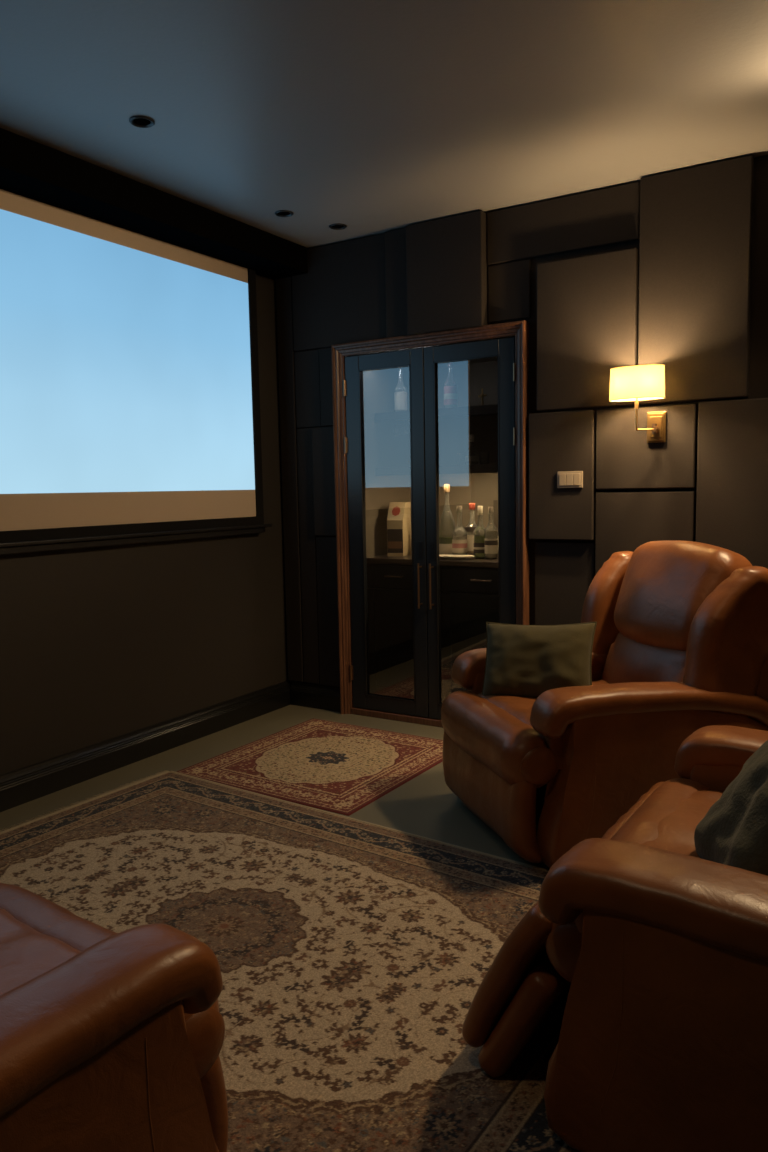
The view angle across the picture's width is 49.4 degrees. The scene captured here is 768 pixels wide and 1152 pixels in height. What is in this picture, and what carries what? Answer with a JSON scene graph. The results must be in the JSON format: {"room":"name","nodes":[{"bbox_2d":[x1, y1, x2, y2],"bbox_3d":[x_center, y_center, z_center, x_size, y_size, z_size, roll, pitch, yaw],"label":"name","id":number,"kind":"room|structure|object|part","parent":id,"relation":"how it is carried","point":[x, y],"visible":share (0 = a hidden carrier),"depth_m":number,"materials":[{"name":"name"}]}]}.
{"room":"home theater","nodes":[
{"label":"home theater","id":0,"kind":"room"},
{"bbox_2d":[0,274,287,774],"bbox_3d":[-2.006,-0.260,2.575,0.100,2.550,5.500,3,7,31],"label":"wall","id":1,"kind":"structure","parent":0,"point":[103,643],"depth_m":3.94,"materials":[{"name":"black paint"}]},
{"bbox_2d":[0,189,271,554],"bbox_3d":[-1.270,-0.866,3.581,0.058,1.482,2.353,3,7,31],"label":"projection screen","id":2,"kind":"object","parent":1,"relation":"attached to","point":[130,391],"visible":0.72,"depth_m":3.71,"materials":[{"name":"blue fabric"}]},
{"bbox_2d":[0,680,290,811],"bbox_3d":[-1.929,0.942,2.667,0.028,0.138,5.300,3,7,31],"label":"baseboard","id":3,"kind":"structure","parent":1,"relation":"attached to","point":[18,787],"depth_m":3.88,"materials":[{"name":"black wood"}]},
{"bbox_2d":[0,128,308,279],"bbox_3d":[-1.884,-1.454,2.361,0.240,0.135,5.300,3,7,31],"label":"projector screen housing","id":4,"kind":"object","parent":1,"relation":"attached to","point":[31,169],"depth_m":3.55,"materials":[{"name":"black"}]},
{"bbox_2d":[0,705,549,869],"bbox_3d":[0.002,1.092,2.026,4.200,0.100,6.400,3,7,31],"label":"floor","id":5,"kind":"structure","parent":0,"point":[425,806],"depth_m":3.49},
{"bbox_2d":[0,770,579,1151],"bbox_3d":[-0.458,1.006,2.393,2.460,0.012,1.658,3,7,35],"label":"rug","id":6,"kind":"object","parent":5,"relation":"on","point":[353,955],"visible":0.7,"depth_m":2.32,"materials":[{"name":"beige carpet"}]},
{"bbox_2d":[0,883,227,1151],"bbox_3d":[-0.874,0.651,1.230,0.918,1.007,1.099,3,7,35],"label":"recliner","id":7,"kind":"object","parent":6,"relation":"on","point":[111,1041],"visible":1,"depth_m":1.22,"materials":[{"name":"brown leather"}]},
{"bbox_2d":[0,908,80,995],"bbox_3d":[-0.824,0.777,1.313,0.606,0.174,0.720,3,7,35],"label":"seat cushion","id":8,"kind":"object","parent":7,"relation":"on","point":[32,943],"depth_m":1.52,"materials":[{"name":"leather"}]},
{"bbox_3d":[-0.555,0.897,1.038,0.116,0.480,0.875,3,7,35],"label":"panel","id":9,"kind":"part","parent":7,"relation":"part of","materials":[{"name":"leather"}]},
{"bbox_2d":[462,725,767,1151],"bbox_3d":[0.902,0.544,1.757,1.231,1.001,1.089,3,7,34],"label":"recliner","id":10,"kind":"object","parent":6,"relation":"on","point":[659,949],"visible":0.94,"depth_m":1.47,"materials":[{"name":"brown leather"}]},
{"bbox_3d":[0.703,0.661,1.359,0.925,0.285,0.187,3,7,34],"label":"armrest","id":11,"kind":"part","parent":10,"relation":"part of","materials":[{"name":"leather"}]},
{"bbox_3d":[0.687,0.832,1.359,0.875,0.495,0.116,3,7,34],"label":"panel","id":12,"kind":"part","parent":10,"relation":"part of","materials":[{"name":"leather"}]},
{"bbox_2d":[642,790,722,857],"bbox_3d":[0.890,0.680,1.782,0.720,0.175,0.740,3,7,34],"label":"seat cushion","id":13,"kind":"object","parent":10,"relation":"on","point":[670,820],"depth_m":2.00,"materials":[{"name":"leather"}]},
{"bbox_3d":[1.212,0.574,2.096,0.925,0.288,0.187,3,7,34],"label":"armrest","id":14,"kind":"part","parent":10,"relation":"part of","materials":[{"name":"leather"}]},
{"bbox_2d":[694,740,767,875],"bbox_3d":[0.786,0.486,1.673,0.262,0.372,0.429,0,6,7],"label":"throw pillow","id":15,"kind":"object","parent":10,"relation":"on","point":[733,832],"visible":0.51,"depth_m":1.67,"materials":[{"name":"fabric"}]},
{"bbox_2d":[176,718,442,815],"bbox_3d":[-0.263,0.848,3.891,0.965,0.007,1.020,3,7,33],"label":"oriental rug","id":16,"kind":"object","parent":5,"relation":"on","point":[340,768],"visible":0.98,"depth_m":3.80,"materials":[{"name":"red carpet"}]},
{"bbox_2d":[367,551,498,703],"bbox_3d":[0.444,0.320,4.705,0.974,0.862,0.557,3,7,31],"label":"bar cabinet","id":17,"kind":"object","parent":5,"relation":"on","point":[469,587],"visible":0.42,"depth_m":4.58,"materials":[{"name":"black wood"}]},
{"bbox_3d":[0.056,0.003,4.598,0.110,0.009,0.033,3,7,31],"label":"handle","id":18,"kind":"part","parent":17,"relation":"part of","materials":[{"name":"brown metal"}]},
{"bbox_3d":[0.103,0.007,4.598,0.460,0.120,0.018,3,7,31],"label":"drawer","id":19,"kind":"part","parent":17,"relation":"part of","materials":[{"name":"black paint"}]},
{"bbox_3d":[0.108,0.375,4.633,0.460,0.600,0.026,3,7,31],"label":"cabinet door","id":20,"kind":"part","parent":17,"relation":"part of","materials":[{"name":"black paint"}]},
{"bbox_2d":[367,551,497,567],"bbox_3d":[0.441,-0.095,4.670,0.974,0.029,0.537,3,7,31],"label":"countertop","id":21,"kind":"structure","parent":17,"relation":"on","point":[382,559],"depth_m":4.45,"materials":[{"name":"brown stone"}]},
{"bbox_2d":[387,502,410,555],"bbox_3d":[0.087,-0.271,4.800,0.096,0.305,0.152,1,6,19],"label":"carton","id":22,"kind":"object","parent":21,"relation":"on","point":[399,513],"visible":1,"depth_m":4.74,"materials":[{"name":"beige cardboard"}]},
{"bbox_2d":[439,484,456,554],"bbox_3d":[0.350,-0.307,4.635,0.108,0.402,0.108,3,7,31],"label":"liquor bottle","id":23,"kind":"object","parent":21,"relation":"on","point":[445,542],"visible":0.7,"depth_m":4.62,"materials":[{"name":"clear glass"}]},
{"bbox_3d":[0.351,-0.291,4.636,0.106,0.370,0.106,3,7,31],"label":"glass","id":24,"kind":"part","parent":23,"relation":"part of","materials":[{"name":"clear glass"}]},
{"bbox_2d":[439,554,474,559],"bbox_3d":[0.370,-0.100,4.481,0.250,0.020,0.125,3,7,31],"label":"serving plate","id":25,"kind":"object","parent":21,"relation":"on","point":[444,556],"visible":0.88,"depth_m":4.46,"materials":[{"name":"beige ceramic"}]},
{"bbox_2d":[452,506,466,554],"bbox_3d":[0.413,-0.242,4.568,0.083,0.284,0.083,3,7,31],"label":"liquor bottle","id":26,"kind":"object","parent":21,"relation":"on","point":[459,543],"visible":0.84,"depth_m":4.54,"materials":[{"name":"clear glass"}]},
{"bbox_2d":[464,503,479,555],"bbox_3d":[0.488,-0.255,4.621,0.087,0.296,0.087,3,7,31],"label":"liquor bottle","id":27,"kind":"object","parent":21,"relation":"on","point":[470,527],"visible":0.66,"depth_m":4.59,"materials":[{"name":"clear glass"}]},
{"bbox_3d":[0.489,-0.243,4.622,0.084,0.272,0.084,3,7,31],"label":"glass","id":28,"kind":"part","parent":27,"relation":"part of","materials":[{"name":"glass"}]},
{"bbox_2d":[473,506,484,558],"bbox_3d":[0.519,-0.237,4.504,0.075,0.283,0.075,3,7,31],"label":"liquor bottle","id":29,"kind":"object","parent":21,"relation":"on","point":[479,547],"visible":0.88,"depth_m":4.48,"materials":[{"name":"clear glass"}]},
{"bbox_2d":[484,507,497,558],"bbox_3d":[0.570,-0.230,4.449,0.070,0.278,0.070,0,6,14],"label":"liquor bottle","id":30,"kind":"object","parent":21,"relation":"on","point":[491,537],"visible":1,"depth_m":4.43,"materials":[{"name":"clear glass"}]},
{"bbox_2d":[493,500,497,533],"bbox_3d":[0.777,-0.279,4.740,0.330,0.307,0.022,3,7,31],"label":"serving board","id":31,"kind":"object","parent":21,"relation":"on","point":[495,502],"visible":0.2,"depth_m":4.80,"materials":[{"name":"brown wood"}]},
{"bbox_3d":[0.518,0.025,4.345,0.474,0.120,0.018,3,7,31],"label":"drawer","id":32,"kind":"part","parent":17,"relation":"part of","materials":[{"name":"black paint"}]},
{"bbox_3d":[0.523,0.394,4.380,0.474,0.600,0.026,3,7,31],"label":"cabinet door","id":33,"kind":"part","parent":17,"relation":"part of","materials":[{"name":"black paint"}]},
{"bbox_3d":[0.505,0.023,4.323,0.110,0.009,0.033,3,7,31],"label":"handle","id":34,"kind":"part","parent":17,"relation":"part of","materials":[{"name":"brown metal"}]},
{"bbox_2d":[441,540,767,867],"bbox_3d":[0.820,0.390,3.094,1.097,1.020,0.875,-3,6,-16],"label":"recliner","id":35,"kind":"object","parent":5,"relation":"on","point":[680,648],"visible":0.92,"depth_m":2.74,"materials":[{"name":"brown leather"}]},
{"bbox_3d":[0.722,0.419,3.431,0.925,0.286,0.159,-3,6,-16],"label":"armrest","id":36,"kind":"part","parent":35,"relation":"part of","materials":[{"name":"leather"}]},
{"bbox_2d":[482,621,596,697],"bbox_3d":[0.577,0.327,3.132,0.428,0.313,0.227,1,6,19],"label":"throw pillow","id":37,"kind":"object","parent":35,"relation":"on","point":[522,660],"visible":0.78,"depth_m":3.07,"materials":[{"name":"green fabric"}]},
{"bbox_3d":[0.840,0.853,3.143,0.760,0.088,0.640,-3,6,-16],"label":"frame","id":38,"kind":"part","parent":35,"relation":"part of","materials":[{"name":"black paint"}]},
{"bbox_2d":[478,680,608,725],"bbox_3d":[0.743,0.522,3.081,0.720,0.174,0.566,-3,6,-16],"label":"seat cushion","id":39,"kind":"object","parent":35,"relation":"on","point":[517,709],"depth_m":2.99,"materials":[{"name":"leather"}]},
{"bbox_2d":[602,632,685,683],"bbox_3d":[1.029,0.370,3.151,0.230,0.284,0.576,-3,6,-16],"label":"lumbar cushion","id":40,"kind":"object","parent":35,"relation":"on","point":[626,656],"depth_m":3.10,"materials":[{"name":"leather"}]},
{"bbox_3d":[0.921,0.486,2.763,0.925,0.286,0.159,-3,6,-16],"label":"armrest","id":41,"kind":"part","parent":35,"relation":"part of","materials":[{"name":"leather"}]},
{"bbox_3d":[0.922,0.667,2.768,0.875,0.520,0.116,-3,6,-16],"label":"panel","id":42,"kind":"part","parent":35,"relation":"part of","materials":[{"name":"leather"}]},
{"bbox_2d":[614,540,751,650],"bbox_3d":[1.095,0.083,3.142,0.312,0.430,0.578,-3,6,-16],"label":"cushion","id":43,"kind":"object","parent":35,"relation":"on","point":[660,592],"depth_m":3.04,"materials":[{"name":"leather"}]},
{"bbox_2d":[0,0,767,248],"bbox_3d":[-0.048,-1.543,1.751,4.200,0.100,6.400,3,7,31],"label":"ceiling","id":44,"kind":"structure","parent":0,"point":[370,117],"depth_m":2.79,"materials":[{"name":"grey paint"}]},
{"bbox_2d":[129,116,154,127],"bbox_3d":[-0.852,-1.598,2.942,0.088,0.006,0.088,3,7,31],"label":"recessed light","id":45,"kind":"object","parent":44,"relation":"in","point":[138,121],"visible":1,"depth_m":2.94,"materials":[{"name":"black paint"}]},
{"bbox_2d":[275,210,292,216],"bbox_3d":[-0.472,-1.710,3.946,0.088,0.006,0.088,3,7,31],"label":"recessed light","id":46,"kind":"object","parent":44,"relation":"in","point":[281,213],"visible":1,"depth_m":3.94,"materials":[{"name":"black metal"}]},
{"bbox_2d":[329,223,346,229],"bbox_3d":[-0.229,-1.737,4.155,0.088,0.006,0.088,3,7,31],"label":"recessed light","id":47,"kind":"object","parent":44,"relation":"in","point":[337,226],"visible":1,"depth_m":4.15,"materials":[{"name":"black metal"}]},
{"bbox_2d":[363,357,497,693],"bbox_3d":[0.451,-0.252,4.674,1.100,2.005,0.620,3,7,31],"label":"wall","id":48,"kind":"structure","parent":0,"point":[382,449],"depth_m":4.86,"materials":[{"name":"brown paint"}]},
{"bbox_2d":[374,404,497,421],"bbox_3d":[0.464,-0.899,4.648,0.974,0.046,0.393,3,7,31],"label":"wall shelf","id":49,"kind":"object","parent":48,"relation":"attached to","point":[481,410],"visible":0.61,"depth_m":4.50,"materials":[{"name":"grey"}]},
{"bbox_2d":[394,367,406,411],"bbox_3d":[0.096,-1.064,4.786,0.074,0.265,0.074,3,7,31],"label":"liquor bottle","id":50,"kind":"object","parent":49,"relation":"on","point":[400,397],"visible":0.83,"depth_m":4.77,"materials":[{"name":"clear glass"}]},
{"bbox_3d":[0.096,-1.059,4.787,0.072,0.255,0.072,3,7,31],"label":"glass","id":51,"kind":"part","parent":50,"relation":"part of","materials":[{"name":"clear glass"}]},
{"bbox_2d":[444,363,456,407],"bbox_3d":[0.369,-1.052,4.643,0.075,0.260,0.075,3,7,31],"label":"liquor bottle","id":52,"kind":"object","parent":49,"relation":"on","point":[450,392],"visible":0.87,"depth_m":4.62,"materials":[{"name":"clear glass"}]},
{"bbox_2d":[478,388,486,404],"bbox_3d":[0.528,-0.958,4.485,0.040,0.100,0.040,-2,6,-12],"label":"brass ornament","id":53,"kind":"object","parent":49,"relation":"on","point":[482,395],"visible":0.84,"depth_m":4.48,"materials":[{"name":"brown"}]},
{"bbox_3d":[0.156,-0.900,4.768,0.191,0.016,0.160,3,7,31],"label":"glass rack","id":54,"kind":"object","parent":49,"relation":"attached to","visible":0},
{"bbox_2d":[402,419,409,434],"bbox_3d":[0.136,-0.854,4.739,0.064,0.100,0.064,3,7,31],"label":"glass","id":55,"kind":"object","parent":54,"relation":"hanging from","point":[408,423],"visible":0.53,"depth_m":4.73,"materials":[{"name":"clear glass"}]},
{"bbox_2d":[375,464,497,475],"bbox_3d":[0.469,-0.594,4.680,0.974,0.046,0.393,3,7,31],"label":"wall shelf","id":56,"kind":"object","parent":48,"relation":"attached to","point":[478,468],"visible":0.64,"depth_m":4.51,"materials":[{"name":"grey"}]},
{"bbox_2d":[457,453,466,464],"bbox_3d":[0.437,-0.648,4.636,0.062,0.070,0.062,3,7,31],"label":"tumbler","id":57,"kind":"object","parent":56,"relation":"on","point":[458,456],"visible":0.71,"depth_m":4.62,"materials":[{"name":"clear glass"}]},
{"bbox_2d":[465,435,478,464],"bbox_3d":[0.482,-0.692,4.592,0.074,0.166,0.074,3,7,31],"label":"decanter","id":58,"kind":"object","parent":56,"relation":"on","point":[469,460],"visible":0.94,"depth_m":4.57,"materials":[{"name":"clear glass"}]},
{"bbox_2d":[290,155,767,683],"bbox_3d":[1.151,-0.447,3.795,4.200,2.550,0.100,3,7,31],"label":"wall","id":59,"kind":"structure","parent":0,"point":[758,366],"depth_m":3.45,"materials":[{"name":"paint"}]},
{"bbox_2d":[275,277,303,681],"bbox_3d":[-0.532,-0.582,4.740,0.111,2.401,0.027,3,7,31],"label":"acoustic panel","id":60,"kind":"object","parent":59,"relation":"attached to","point":[284,308],"visible":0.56,"depth_m":4.73,"materials":[{"name":"fabric"}]},
{"bbox_2d":[297,428,319,683],"bbox_3d":[-0.424,-0.103,4.730,0.111,1.446,0.025,3,7,31],"label":"acoustic panel","id":61,"kind":"object","parent":59,"relation":"attached to","point":[308,559],"visible":0.98,"depth_m":4.72,"materials":[{"name":"fabric"}]},
{"bbox_2d":[294,349,322,427],"bbox_3d":[-0.416,-1.032,4.617,0.171,0.416,0.025,3,7,31],"label":"acoustic panel","id":62,"kind":"object","parent":59,"relation":"attached to","point":[307,366],"visible":1,"depth_m":4.61,"materials":[{"name":"fabric"}]},
{"bbox_2d":[290,681,339,711],"bbox_3d":[-0.388,0.690,4.800,0.355,0.138,0.028,3,7,31],"label":"baseboard","id":63,"kind":"structure","parent":59,"relation":"attached to","point":[318,696],"depth_m":4.79,"materials":[{"name":"black wood"}]},
{"bbox_2d":[312,426,335,535],"bbox_3d":[-0.317,-0.519,4.608,0.159,0.596,0.039,3,7,31],"label":"acoustic panel","id":64,"kind":"object","parent":59,"relation":"attached to","point":[322,437],"visible":0.77,"depth_m":4.59,"materials":[{"name":"fabric"}]},
{"bbox_2d":[319,347,332,426],"bbox_3d":[-0.300,-1.026,4.542,0.099,0.416,0.033,3,7,31],"label":"acoustic panel","id":65,"kind":"object","parent":59,"relation":"attached to","point":[325,356],"visible":0.8,"depth_m":4.53,"materials":[{"name":"fabric"}]},
{"bbox_2d":[292,233,385,351],"bbox_3d":[-0.241,-1.498,4.453,0.605,0.531,0.029,3,7,31],"label":"acoustic panel","id":66,"kind":"object","parent":59,"relation":"attached to","point":[341,298],"visible":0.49,"depth_m":4.43,"materials":[{"name":"fabric"}]},
{"bbox_2d":[343,348,428,717],"bbox_3d":[0.007,-0.210,4.436,0.487,1.909,0.078,3,7,31],"label":"door","id":67,"kind":"structure","parent":59,"relation":"in","point":[355,366],"depth_m":4.44,"materials":[{"name":"black paint"},{"name":"clear glass"},{"name":"aged bronze"}]},
{"bbox_3d":[0.186,0.050,4.334,0.012,0.235,0.040,3,7,31],"label":"handle","id":68,"kind":"part","parent":67,"relation":"part of","materials":[{"name":"brown metal"}]},
{"bbox_3d":[0.191,-0.135,4.330,0.024,0.085,0.005,3,7,31],"label":"lock plate","id":69,"kind":"part","parent":67,"relation":"part of","materials":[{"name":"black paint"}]},
{"bbox_2d":[384,228,406,337],"bbox_3d":[0.074,-1.483,4.252,0.136,0.531,0.044,3,7,31],"label":"acoustic panel","id":70,"kind":"object","parent":59,"relation":"attached to","point":[395,240],"visible":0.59,"depth_m":4.23,"materials":[{"name":"fabric"}]},
{"bbox_2d":[352,707,442,727],"bbox_3d":[0.269,0.765,4.452,0.980,0.035,0.125,3,7,31],"label":"trim","id":71,"kind":"structure","parent":59,"relation":"attached to","point":[355,710],"depth_m":4.50,"materials":[{"name":"brown wood"}]},
{"bbox_2d":[331,320,529,713],"bbox_3d":[0.220,-0.212,4.299,1.096,2.013,0.064,3,7,31],"label":"trim","id":72,"kind":"structure","parent":59,"relation":"attached to","point":[519,330],"depth_m":4.25,"materials":[{"name":"brown wood"}]},
{"bbox_2d":[406,210,487,334],"bbox_3d":[0.305,-1.471,4.095,0.414,0.531,0.071,3,7,31],"label":"acoustic panel","id":73,"kind":"object","parent":59,"relation":"attached to","point":[447,266],"visible":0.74,"depth_m":4.05,"materials":[{"name":"fabric"}]},
{"bbox_2d":[424,337,515,718],"bbox_3d":[0.432,-0.191,4.177,0.501,1.909,0.078,3,7,31],"label":"door","id":74,"kind":"structure","parent":59,"relation":"in","point":[503,349],"depth_m":4.11,"materials":[{"name":"black paint"},{"name":"clear glass"},{"name":"aged bronze"}]},
{"bbox_3d":[0.244,0.053,4.299,0.012,0.235,0.040,3,7,31],"label":"handle","id":75,"kind":"part","parent":74,"relation":"part of","materials":[{"name":"brown metal"}]},
{"bbox_3d":[0.249,-0.133,4.294,0.024,0.085,0.005,3,7,31],"label":"lock plate","id":76,"kind":"part","parent":74,"relation":"part of","materials":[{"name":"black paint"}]},
{"bbox_2d":[488,259,530,322],"bbox_3d":[0.593,-1.349,3.963,0.216,0.266,0.017,3,7,31],"label":"acoustic panel","id":77,"kind":"object","parent":59,"relation":"attached to","point":[509,284],"visible":1,"depth_m":3.95,"materials":[{"name":"fabric"}]},
{"bbox_2d":[529,410,595,540],"bbox_3d":[0.830,-0.465,3.898,0.311,0.592,0.054,3,7,31],"label":"acoustic panel","id":78,"kind":"object","parent":59,"relation":"attached to","point":[566,440],"visible":0.92,"depth_m":3.87,"materials":[{"name":"fabric"}]},
{"bbox_2d":[557,471,582,487],"bbox_3d":[0.856,-0.444,3.845,0.120,0.076,0.012,3,7,31],"label":"light switch","id":79,"kind":"object","parent":78,"relation":"attached to","point":[565,479],"visible":1,"depth_m":3.84,"materials":[{"name":"beige plastic"}]},
{"bbox_2d":[487,181,639,264],"bbox_3d":[0.802,-1.595,3.803,0.720,0.241,0.023,3,7,31],"label":"acoustic panel","id":80,"kind":"object","parent":59,"relation":"attached to","point":[611,215],"visible":0.88,"depth_m":3.78,"materials":[{"name":"fabric"}]},
{"bbox_2d":[535,542,594,624],"bbox_3d":[0.860,0.257,3.985,0.295,0.838,0.019,3,7,31],"label":"acoustic panel","id":81,"kind":"object","parent":59,"relation":"attached to","point":[564,571],"visible":0.41,"depth_m":3.96,"materials":[{"name":"fabric"}]},
{"bbox_2d":[536,248,638,411],"bbox_3d":[0.913,-1.096,3.771,0.455,0.666,0.059,3,7,31],"label":"acoustic panel","id":82,"kind":"object","parent":59,"relation":"attached to","point":[587,307],"visible":0.81,"depth_m":3.75,"materials":[{"name":"fabric"}]},
{"bbox_2d":[595,491,695,574],"bbox_3d":[1.164,-0.047,3.748,0.431,0.660,0.043,3,7,31],"label":"acoustic panel","id":83,"kind":"object","parent":59,"relation":"attached to","point":[624,521],"visible":0.48,"depth_m":3.72,"materials":[{"name":"fabric"}]},
{"bbox_2d":[596,404,697,489],"bbox_3d":[1.153,-0.564,3.691,0.429,0.356,0.049,3,7,31],"label":"acoustic panel","id":84,"kind":"object","parent":59,"relation":"attached to","point":[625,459],"visible":1,"depth_m":3.67,"materials":[{"name":"fabric"}]},
{"bbox_2d":[609,364,665,442],"bbox_3d":[1.086,-0.732,3.577,0.236,0.317,0.173,3,7,31],"label":"wall sconce","id":85,"kind":"object","parent":84,"relation":"attached to","point":[642,382],"visible":1,"depth_m":3.52,"materials":[{"name":"beige fabric"}]},
{"bbox_3d":[1.077,-0.820,3.555,0.232,0.134,0.140,3,7,31],"label":"lamp shade","id":86,"kind":"part","parent":85,"relation":"part of","materials":[{"name":"fabric"}]},
{"bbox_3d":[1.092,-0.716,3.584,0.123,0.184,0.064,3,7,31],"label":"lamp arm","id":87,"kind":"part","parent":85,"relation":"part of","materials":[{"name":"gold metal"}]},
{"bbox_3d":[1.166,-0.634,3.598,0.032,0.042,0.040,3,7,31],"label":"pivot knob","id":88,"kind":"part","parent":85,"relation":"part of","materials":[{"name":"brown metal"}]},
{"bbox_2d":[638,155,754,404],"bbox_3d":[1.304,-1.219,3.516,0.444,0.949,0.059,3,7,31],"label":"acoustic panel","id":89,"kind":"object","parent":59,"relation":"attached to","point":[696,223],"visible":0.91,"depth_m":3.48,"materials":[{"name":"fabric"}]},
{"bbox_2d":[696,398,767,568],"bbox_3d":[1.679,-0.243,3.401,0.770,0.962,0.055,3,7,31],"label":"acoustic panel","id":90,"kind":"object","parent":59,"relation":"attached to","point":[732,454],"visible":0.54,"depth_m":3.48,"materials":[{"name":"fabric"}]}
]}

